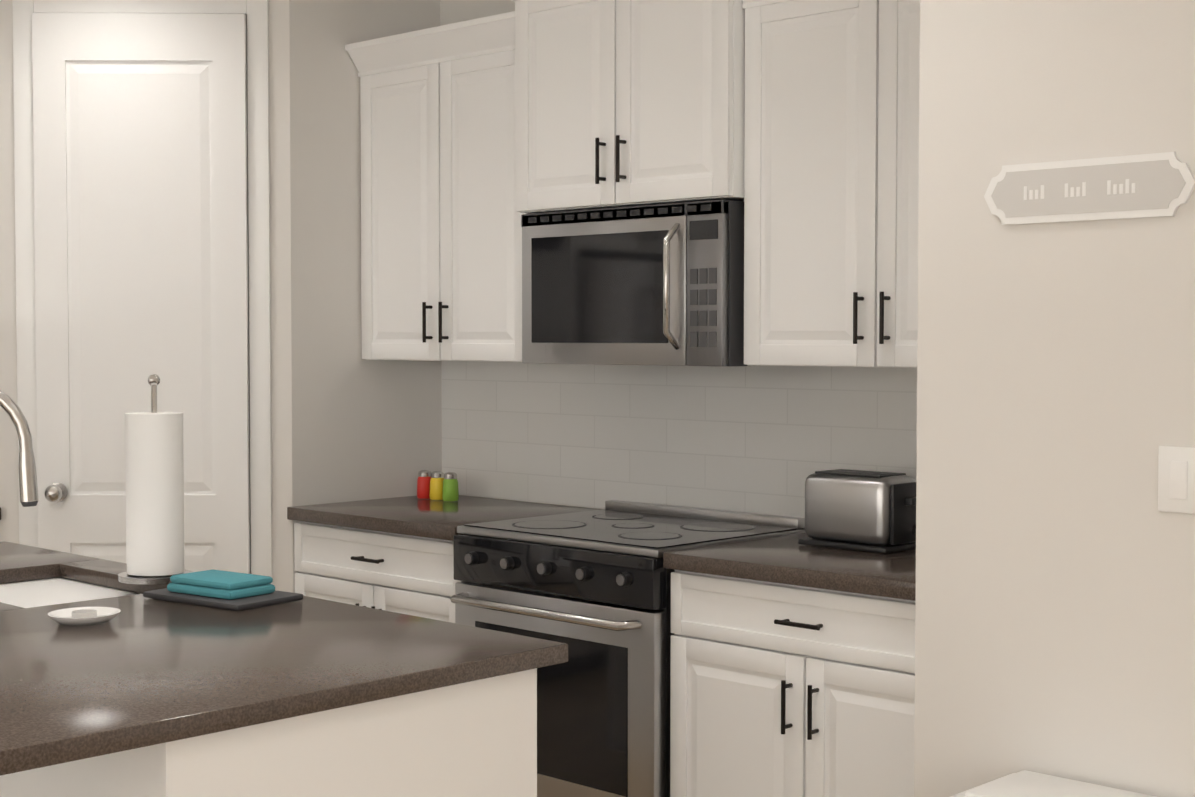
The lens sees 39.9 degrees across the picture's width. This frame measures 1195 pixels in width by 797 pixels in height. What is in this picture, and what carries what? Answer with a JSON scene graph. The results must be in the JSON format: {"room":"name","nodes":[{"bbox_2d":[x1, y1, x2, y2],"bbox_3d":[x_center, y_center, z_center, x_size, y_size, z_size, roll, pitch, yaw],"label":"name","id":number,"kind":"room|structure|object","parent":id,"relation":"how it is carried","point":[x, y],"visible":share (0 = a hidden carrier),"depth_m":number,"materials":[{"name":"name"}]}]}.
{"room":"kitchen","nodes":[
{"label":"kitchen","id":0,"kind":"room"},
{"bbox_2d":[0,0,292,592],"bbox_3d":[-1.424,-0.139,5.221,0.919,2.775,0.100,0,2,-1],"label":"wall","id":1,"kind":"structure","parent":0,"point":[280,279],"depth_m":5.16,"materials":[{"name":"white paint"}]},
{"bbox_2d":[32,13,249,573],"bbox_3d":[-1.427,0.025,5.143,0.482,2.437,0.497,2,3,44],"label":"pantry door","id":2,"kind":"structure","parent":1,"relation":"in","point":[140,191],"depth_m":5.12,"materials":[{"name":"white wood"}]},
{"bbox_2d":[12,0,271,583],"bbox_3d":[-1.423,-0.006,5.166,0.790,2.515,0.017,0,2,-1],"label":"door frame","id":3,"kind":"structure","parent":1,"relation":"attached to","point":[256,12],"depth_m":5.14,"materials":[{"name":"white wood"}]},
{"bbox_2d":[289,0,441,592],"bbox_3d":[-0.785,-0.146,5.438,0.100,2.775,0.620,2,3,44],"label":"wall","id":4,"kind":"structure","parent":0,"point":[363,429],"depth_m":5.30,"materials":[{"name":"white paint"}]},
{"bbox_2d":[440,0,601,508],"bbox_3d":[-0.083,-0.139,5.263,3.695,2.775,0.100,2,3,44],"label":"wall","id":5,"kind":"structure","parent":0,"point":[453,11],"depth_m":5.48,"materials":[{"name":"white paint"}]},
{"bbox_2d":[351,28,450,360],"bbox_3d":[-0.491,-0.624,5.324,0.448,0.997,0.347,2,3,44],"label":"upper cabinet","id":6,"kind":"object","parent":5,"relation":"attached to","point":[405,84],"depth_m":5.19,"materials":[{"name":"white wood"}]},
{"bbox_2d":[451,16,521,361],"bbox_3d":[-0.246,-0.615,5.089,0.447,0.997,0.347,2,3,44],"label":"upper cabinet","id":7,"kind":"object","parent":5,"relation":"attached to","point":[486,246],"depth_m":4.94,"materials":[{"name":"white wood"}]},
{"bbox_2d":[507,0,630,219],"bbox_3d":[0.062,-0.884,4.744,0.455,0.692,0.402,2,3,44],"label":"upper cabinet","id":8,"kind":"object","parent":5,"relation":"attached to","point":[569,61],"depth_m":4.61,"materials":[{"name":"white wood"}]},
{"bbox_2d":[521,200,746,365],"bbox_3d":[0.170,-0.312,4.628,0.752,0.430,0.450,2,3,44],"label":"microwave","id":9,"kind":"object","parent":8,"relation":"attached to","point":[660,284],"visible":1,"depth_m":4.45,"materials":[{"name":"grey metal"}]},
{"bbox_2d":[442,361,916,517],"bbox_3d":[0.339,0.282,4.801,2.415,0.768,0.002,2,3,44],"label":"backsplash","id":10,"kind":"structure","parent":5,"relation":"attached to","point":[769,440],"depth_m":4.91,"materials":[{"name":"tile"}]},
{"bbox_2d":[631,0,742,205],"bbox_3d":[0.311,-0.875,4.505,0.454,0.692,0.402,2,3,44],"label":"upper cabinet","id":11,"kind":"object","parent":5,"relation":"attached to","point":[687,55],"depth_m":4.31,"materials":[{"name":"white wood"}]},
{"bbox_2d":[743,0,898,367],"bbox_3d":[0.664,-0.582,4.215,0.466,0.997,0.347,2,3,44],"label":"upper cabinet","id":12,"kind":"object","parent":5,"relation":"attached to","point":[793,124],"depth_m":4.08,"materials":[{"name":"white wood"}]},
{"bbox_2d":[895,0,919,367],"bbox_3d":[0.922,-0.573,3.968,0.466,0.997,0.347,2,3,44],"label":"upper cabinet","id":13,"kind":"object","parent":5,"relation":"attached to","point":[906,228],"depth_m":3.91,"materials":[{"name":"white wood"}]},
{"bbox_2d":[914,0,1194,796],"bbox_3d":[2.302,-0.109,4.478,0.835,2.775,3.890,2,3,44],"label":"wall","id":14,"kind":"structure","parent":0,"point":[1055,599],"depth_m":3.16,"materials":[{"name":"white paint"}]},
{"bbox_2d":[984,152,1194,224],"bbox_3d":[0.916,-0.392,3.091,0.426,0.115,0.010,2,3,44],"label":"sign","id":15,"kind":"object","parent":14,"relation":"attached to","point":[1140,186],"visible":1,"depth_m":3.08,"materials":[{"name":"white wood"}]},
{"bbox_2d":[1158,446,1194,513],"bbox_3d":[1.078,0.148,2.955,0.150,0.120,0.010,2,3,44],"label":"switch plate","id":16,"kind":"object","parent":14,"relation":"attached to","point":[1176,479],"visible":1,"depth_m":2.98,"materials":[{"name":"white plastic"}]},
{"bbox_3d":[0.095,1.418,1.999,8.750,0.100,10.800,2,3,44],"label":"floor","id":17,"kind":"structure","parent":0,"visible":0},
{"bbox_2d":[0,554,547,796],"bbox_3d":[-1.055,0.878,3.196,1.969,0.892,0.704,2,3,44],"label":"kitchen island","id":18,"kind":"object","parent":17,"relation":"on","point":[139,695],"depth_m":2.58,"materials":[{"name":"white"}]},
{"bbox_2d":[0,554,567,777],"bbox_3d":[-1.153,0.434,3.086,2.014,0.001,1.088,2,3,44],"label":"island countertop","id":19,"kind":"structure","parent":18,"relation":"on","point":[34,736],"depth_m":2.20,"materials":[{"name":"brown stone"}]},
{"bbox_2d":[0,390,38,596],"bbox_3d":[-1.281,0.177,3.296,0.230,0.432,0.238,2,3,44],"label":"faucet","id":20,"kind":"object","parent":19,"relation":"on","point":[28,487],"depth_m":3.29,"materials":[{"name":"silver metal"}]},
{"bbox_2d":[48,607,120,624],"bbox_3d":[-0.933,0.396,2.992,0.128,0.018,0.128,2,3,44],"label":"soap dish","id":21,"kind":"object","parent":19,"relation":"on","point":[83,616],"visible":1,"depth_m":2.98,"materials":[{"name":"white ceramic"}]},
{"bbox_2d":[118,374,192,583],"bbox_3d":[-0.944,0.167,3.507,0.156,0.438,0.156,2,3,44],"label":"paper towel","id":22,"kind":"object","parent":19,"relation":"on","point":[154,452],"visible":0.92,"depth_m":3.46,"materials":[{"name":"white paper"}]},
{"bbox_2d":[143,569,302,610],"bbox_3d":[-0.740,0.373,3.250,0.280,0.045,0.170,2,3,36],"label":"folded towels","id":23,"kind":"object","parent":19,"relation":"on","point":[236,591],"visible":1,"depth_m":3.20,"materials":[{"name":"teal fabric"}]},
{"bbox_2d":[291,500,574,622],"bbox_3d":[-0.459,0.818,5.157,0.800,0.870,0.617,2,3,44],"label":"base cabinet","id":24,"kind":"object","parent":17,"relation":"on","point":[409,575],"depth_m":4.93,"materials":[{"name":"white wood"}]},
{"bbox_2d":[287,516,453,543],"bbox_3d":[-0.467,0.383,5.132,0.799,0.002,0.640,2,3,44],"label":"countertop","id":25,"kind":"structure","parent":24,"relation":"on","point":[288,517],"depth_m":4.89,"materials":[{"name":"brown stone"}]},
{"bbox_2d":[417,470,430,498],"bbox_3d":[-0.573,0.283,5.458,0.054,0.093,0.053,2,3,44],"label":"shaker","id":26,"kind":"object","parent":25,"relation":"on","point":[423,484],"visible":0.9,"depth_m":5.44,"materials":[{"name":"red"}]},
{"bbox_2d":[430,471,443,499],"bbox_3d":[-0.526,0.285,5.413,0.054,0.093,0.053,2,3,44],"label":"shaker","id":27,"kind":"object","parent":25,"relation":"on","point":[436,485],"visible":0.96,"depth_m":5.39,"materials":[{"name":"yellow"}]},
{"bbox_2d":[442,472,458,500],"bbox_3d":[-0.479,0.287,5.368,0.054,0.093,0.053,2,3,44],"label":"shaker","id":28,"kind":"object","parent":25,"relation":"on","point":[450,488],"visible":0.98,"depth_m":5.35,"materials":[{"name":"green"}]},
{"bbox_2d":[450,500,805,796],"bbox_3d":[0.069,0.802,4.565,0.756,0.945,0.715,2,3,44],"label":"range","id":29,"kind":"object","parent":17,"relation":"on","point":[592,589],"visible":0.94,"depth_m":4.28,"materials":[{"name":"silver metal"}]},
{"bbox_2d":[663,540,915,796],"bbox_3d":[0.694,0.859,4.051,0.835,0.870,0.617,2,3,44],"label":"base cabinet","id":30,"kind":"object","parent":17,"relation":"on","point":[777,690],"depth_m":3.86,"materials":[{"name":"white wood"}]},
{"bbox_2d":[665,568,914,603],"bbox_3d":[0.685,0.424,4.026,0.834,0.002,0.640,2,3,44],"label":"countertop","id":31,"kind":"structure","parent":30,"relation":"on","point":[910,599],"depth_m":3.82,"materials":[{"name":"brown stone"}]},
{"bbox_2d":[798,469,915,553],"bbox_3d":[0.680,0.282,4.185,0.300,0.190,0.164,2,3,44],"label":"toaster","id":32,"kind":"object","parent":31,"relation":"on","point":[864,510],"visible":0.83,"depth_m":4.11,"materials":[{"name":"silver metal"}]},
{"bbox_2d":[950,770,1155,796],"bbox_3d":[0.845,1.026,2.990,0.376,0.612,0.307,2,3,44],"label":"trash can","id":33,"kind":"object","parent":17,"relation":"on","point":[1024,783],"visible":1,"depth_m":3.03,"materials":[{"name":"white plastic"}]}
]}

